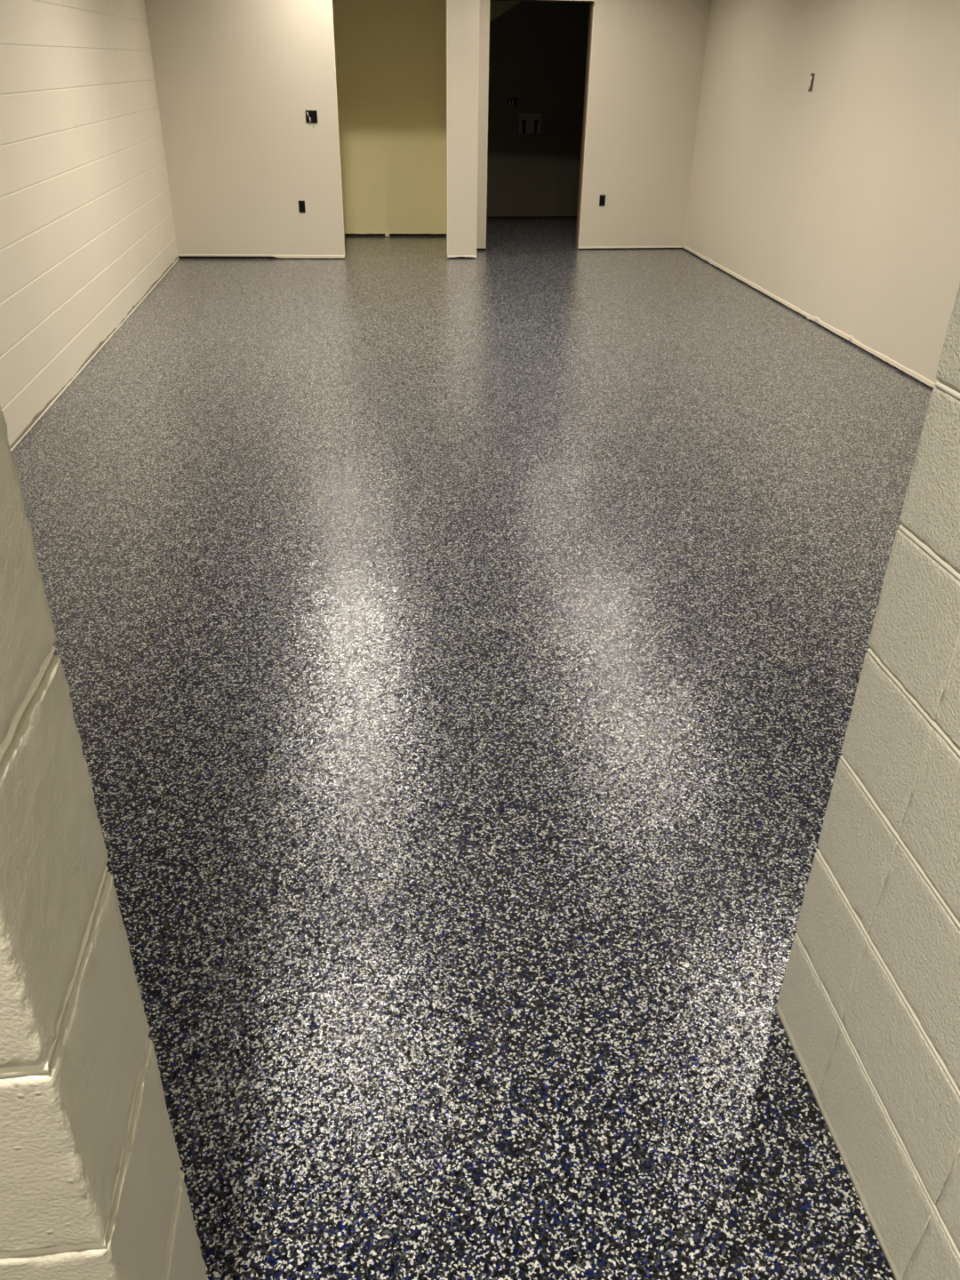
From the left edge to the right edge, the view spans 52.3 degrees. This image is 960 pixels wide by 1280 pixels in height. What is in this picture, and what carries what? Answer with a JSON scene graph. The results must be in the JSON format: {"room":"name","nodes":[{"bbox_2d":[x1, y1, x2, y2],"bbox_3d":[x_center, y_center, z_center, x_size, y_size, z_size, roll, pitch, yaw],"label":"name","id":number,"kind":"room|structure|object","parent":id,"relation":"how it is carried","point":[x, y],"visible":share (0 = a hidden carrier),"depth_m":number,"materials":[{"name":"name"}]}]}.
{"room":"empty basement room","nodes":[
{"label":"empty basement room","id":0,"kind":"room"},
{"bbox_2d":[0,0,178,446],"bbox_3d":[-2.298,-2.323,4.299,0.190,2.700,9.310,-3,31,-6],"label":"wall","id":1,"kind":"structure","parent":0,"point":[87,228],"depth_m":5.61,"materials":[{"name":"beige brick"}]},
{"bbox_2d":[9,256,179,451],"bbox_3d":[-2.220,-1.178,5.005,0.005,0.010,9.000,-3,31,-6],"label":"trim","id":2,"kind":"structure","parent":1,"relation":"attached to","point":[135,308],"depth_m":5.68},
{"bbox_2d":[0,406,208,1279],"bbox_3d":[-1.112,-0.026,0.444,1.682,2.700,0.191,-2,31,-6],"label":"wall","id":3,"kind":"structure","parent":0,"point":[92,1186],"depth_m":0.67,"materials":[{"name":"beige brick"}]},
{"bbox_2d":[144,0,344,258],"bbox_3d":[-2.028,-4.670,8.286,1.613,2.700,0.120,-2,31,-4],"label":"wall","id":4,"kind":"structure","parent":0,"point":[236,81],"depth_m":8.37,"materials":[{"name":"beige paint"}]},
{"bbox_2d":[178,254,271,255],"bbox_3d":[-2.309,-3.497,8.882,0.840,0.014,0.004,-2,31,-4],"label":"trim","id":5,"kind":"structure","parent":4,"relation":"attached to","point":[179,254],"depth_m":8.88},
{"bbox_2d":[298,200,305,212],"bbox_3d":[-1.589,-3.868,8.728,0.056,0.100,0.014,-2,31,-4],"label":"electrical outlet","id":6,"kind":"object","parent":4,"relation":"attached to","point":[301,204],"visible":1,"depth_m":8.73,"materials":[{"name":"black plastic"}]},
{"bbox_2d":[271,255,344,257],"bbox_3d":[-1.571,-3.508,8.944,0.661,0.027,0.005,-2,31,-4],"label":"trim","id":7,"kind":"structure","parent":4,"relation":"attached to","point":[276,256],"depth_m":8.94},
{"bbox_2d":[305,110,317,123],"bbox_3d":[-1.444,-4.479,8.374,0.096,0.101,0.021,-2,31,-4],"label":"junction box","id":8,"kind":"object","parent":4,"relation":"attached to","point":[311,116],"visible":1,"depth_m":8.38,"materials":[{"name":"black plastic"}]},
{"bbox_2d":[331,0,344,255],"bbox_3d":[-1.224,-4.429,8.440,0.010,2.108,0.015,-2,31,-6],"label":"trim","id":9,"kind":"structure","parent":4,"relation":"attached to","point":[332,0],"depth_m":8.40,"materials":[{"name":"beige paint"}]},
{"bbox_2d":[332,0,344,238],"bbox_3d":[-1.368,-5.031,8.916,0.120,2.700,1.247,-2,31,-6],"label":"wall","id":10,"kind":"structure","parent":0,"point":[332,0],"depth_m":9.33,"materials":[{"name":"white paint"}]},
{"bbox_2d":[333,0,446,236],"bbox_3d":[-0.913,-5.399,9.555,1.193,2.700,0.120,-2,31,-6],"label":"wall","id":11,"kind":"structure","parent":0,"point":[391,54],"depth_m":9.62,"materials":[{"name":"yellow paint"}]},
{"bbox_2d":[344,232,446,233],"bbox_3d":[-0.865,-4.234,10.179,1.068,0.013,0.005,-2,31,-6],"label":"trim","id":12,"kind":"structure","parent":11,"relation":"attached to","point":[345,233],"depth_m":10.18,"materials":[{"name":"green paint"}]},
{"bbox_2d":[446,0,479,258],"bbox_3d":[-0.226,-5.080,9.035,0.270,2.700,1.450,-2,31,-6],"label":"wall pillar","id":13,"kind":"structure","parent":0,"point":[463,15],"depth_m":8.54,"materials":[{"name":"beige paint"}]},
{"bbox_2d":[446,0,447,255],"bbox_3d":[-0.285,-4.477,8.543,0.013,2.100,0.014,-2,31,-6],"label":"trim","id":14,"kind":"structure","parent":13,"relation":"attached to","point":[447,0],"depth_m":8.51,"materials":[{"name":"beige paint"}]},
{"bbox_2d":[447,256,476,257],"bbox_3d":[-0.167,-3.564,9.090,0.274,0.018,0.005,-2,31,-6],"label":"trim","id":15,"kind":"structure","parent":13,"relation":"attached to","point":[447,256],"depth_m":9.09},
{"bbox_2d":[11,218,932,1279],"bbox_3d":[0.245,-1.300,5.400,6.100,0.100,14.900,-2,31,-6],"label":"floor","id":16,"kind":"structure","parent":0,"point":[461,660],"depth_m":2.71,"materials":[{"name":"plastic"}]},
{"bbox_2d":[486,0,590,219],"bbox_3d":[0.769,-6.112,10.815,2.154,2.700,0.308,-4,31,-9],"label":"wall","id":17,"kind":"structure","parent":0,"point":[538,50],"depth_m":10.91,"materials":[{"name":"grey paint"}]},
{"bbox_2d":[507,97,516,105],"bbox_3d":[0.357,-5.970,10.848,0.100,0.075,0.023,-4,31,-9],"label":"outlet box","id":18,"kind":"object","parent":17,"relation":"attached to","point":[511,101],"visible":1,"depth_m":10.85,"materials":[{"name":"black plastic"}]},
{"bbox_2d":[518,112,541,133],"bbox_3d":[0.563,-5.800,10.979,0.250,0.200,0.036,-4,31,-9],"label":"box","id":19,"kind":"object","parent":17,"relation":"attached to","point":[528,123],"visible":1,"depth_m":10.98,"materials":[{"name":"grey plastic"}]},
{"bbox_2d":[476,0,711,250],"bbox_3d":[1.025,-5.044,9.014,2.312,2.700,0.120,-4,31,-8],"label":"wall","id":20,"kind":"structure","parent":0,"point":[647,60],"depth_m":9.13,"materials":[{"name":"beige paint"}]},
{"bbox_2d":[484,0,489,248],"bbox_3d":[0.066,-4.687,8.989,0.010,2.040,0.014,-2,31,-6],"label":"trim","id":21,"kind":"structure","parent":20,"relation":"attached to","point":[489,0],"depth_m":8.96,"materials":[{"name":"beige metal"}]},
{"bbox_2d":[575,0,593,249],"bbox_3d":[0.974,-4.764,9.166,0.015,2.062,0.088,-2,31,-6],"label":"trim","id":22,"kind":"structure","parent":20,"relation":"attached to","point":[591,4],"depth_m":9.11,"materials":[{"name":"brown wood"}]},
{"bbox_2d":[599,194,605,206],"bbox_3d":[1.181,-4.245,9.442,0.056,0.100,0.014,-4,31,-8],"label":"electrical outlet","id":23,"kind":"object","parent":20,"relation":"attached to","point":[602,200],"visible":1,"depth_m":9.44,"materials":[{"name":"black plastic"}]},
{"bbox_2d":[578,246,682,248],"bbox_3d":[1.499,-3.900,9.706,1.069,0.018,0.004,-4,31,-8],"label":"trim","id":24,"kind":"structure","parent":20,"relation":"attached to","point":[596,246],"depth_m":9.71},
{"bbox_2d":[682,0,959,389],"bbox_3d":[2.630,-2.782,5.229,0.120,2.700,9.087,-3,31,-6],"label":"wall","id":25,"kind":"structure","parent":0,"point":[839,199],"depth_m":6.55,"materials":[{"name":"beige paint"}]},
{"bbox_2d":[684,245,935,388],"bbox_3d":[2.539,-1.678,5.955,0.004,0.051,8.830,-3,31,-6],"label":"trim","id":26,"kind":"structure","parent":25,"relation":"attached to","point":[839,332],"depth_m":6.78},
{"bbox_2d":[808,73,814,91],"bbox_3d":[2.333,-3.933,6.896,0.024,0.108,0.060,-3,31,-6],"label":"wall box","id":27,"kind":"object","parent":25,"relation":"attached to","point":[811,82],"visible":1,"depth_m":6.89,"materials":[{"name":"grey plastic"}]},
{"bbox_2d":[777,283,959,1279],"bbox_3d":[0.872,0.382,-0.187,0.193,2.700,3.303,-2,31,-6],"label":"wall","id":28,"kind":"structure","parent":0,"point":[868,1000],"depth_m":1.41,"materials":[{"name":"beige brick"}]},
{"bbox_2d":[774,1002,902,1279],"bbox_3d":[0.750,1.517,0.527,0.009,0.016,3.200,-2,31,-6],"label":"trim","id":29,"kind":"structure","parent":28,"relation":"attached to","point":[783,1021],"depth_m":1.65,"materials":[{"name":"beige"}]},
{"label":"wall","id":30,"kind":"structure","parent":0,"visible":0},
{"bbox_2d":[489,0,592,2],"bbox_3d":[0.529,-5.622,8.593,0.915,0.016,0.118,-2,31,-6],"label":"trim","id":31,"kind":"structure","parent":30,"relation":"attached to","point":[558,1],"depth_m":8.57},
{"bbox_2d":[560,0,595,0],"bbox_3d":[0.544,-5.590,8.528,0.929,0.010,0.044,-2,31,-6],"label":"trim","id":32,"kind":"structure","parent":30,"relation":"attached to","point":[561,0],"depth_m":8.55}
]}

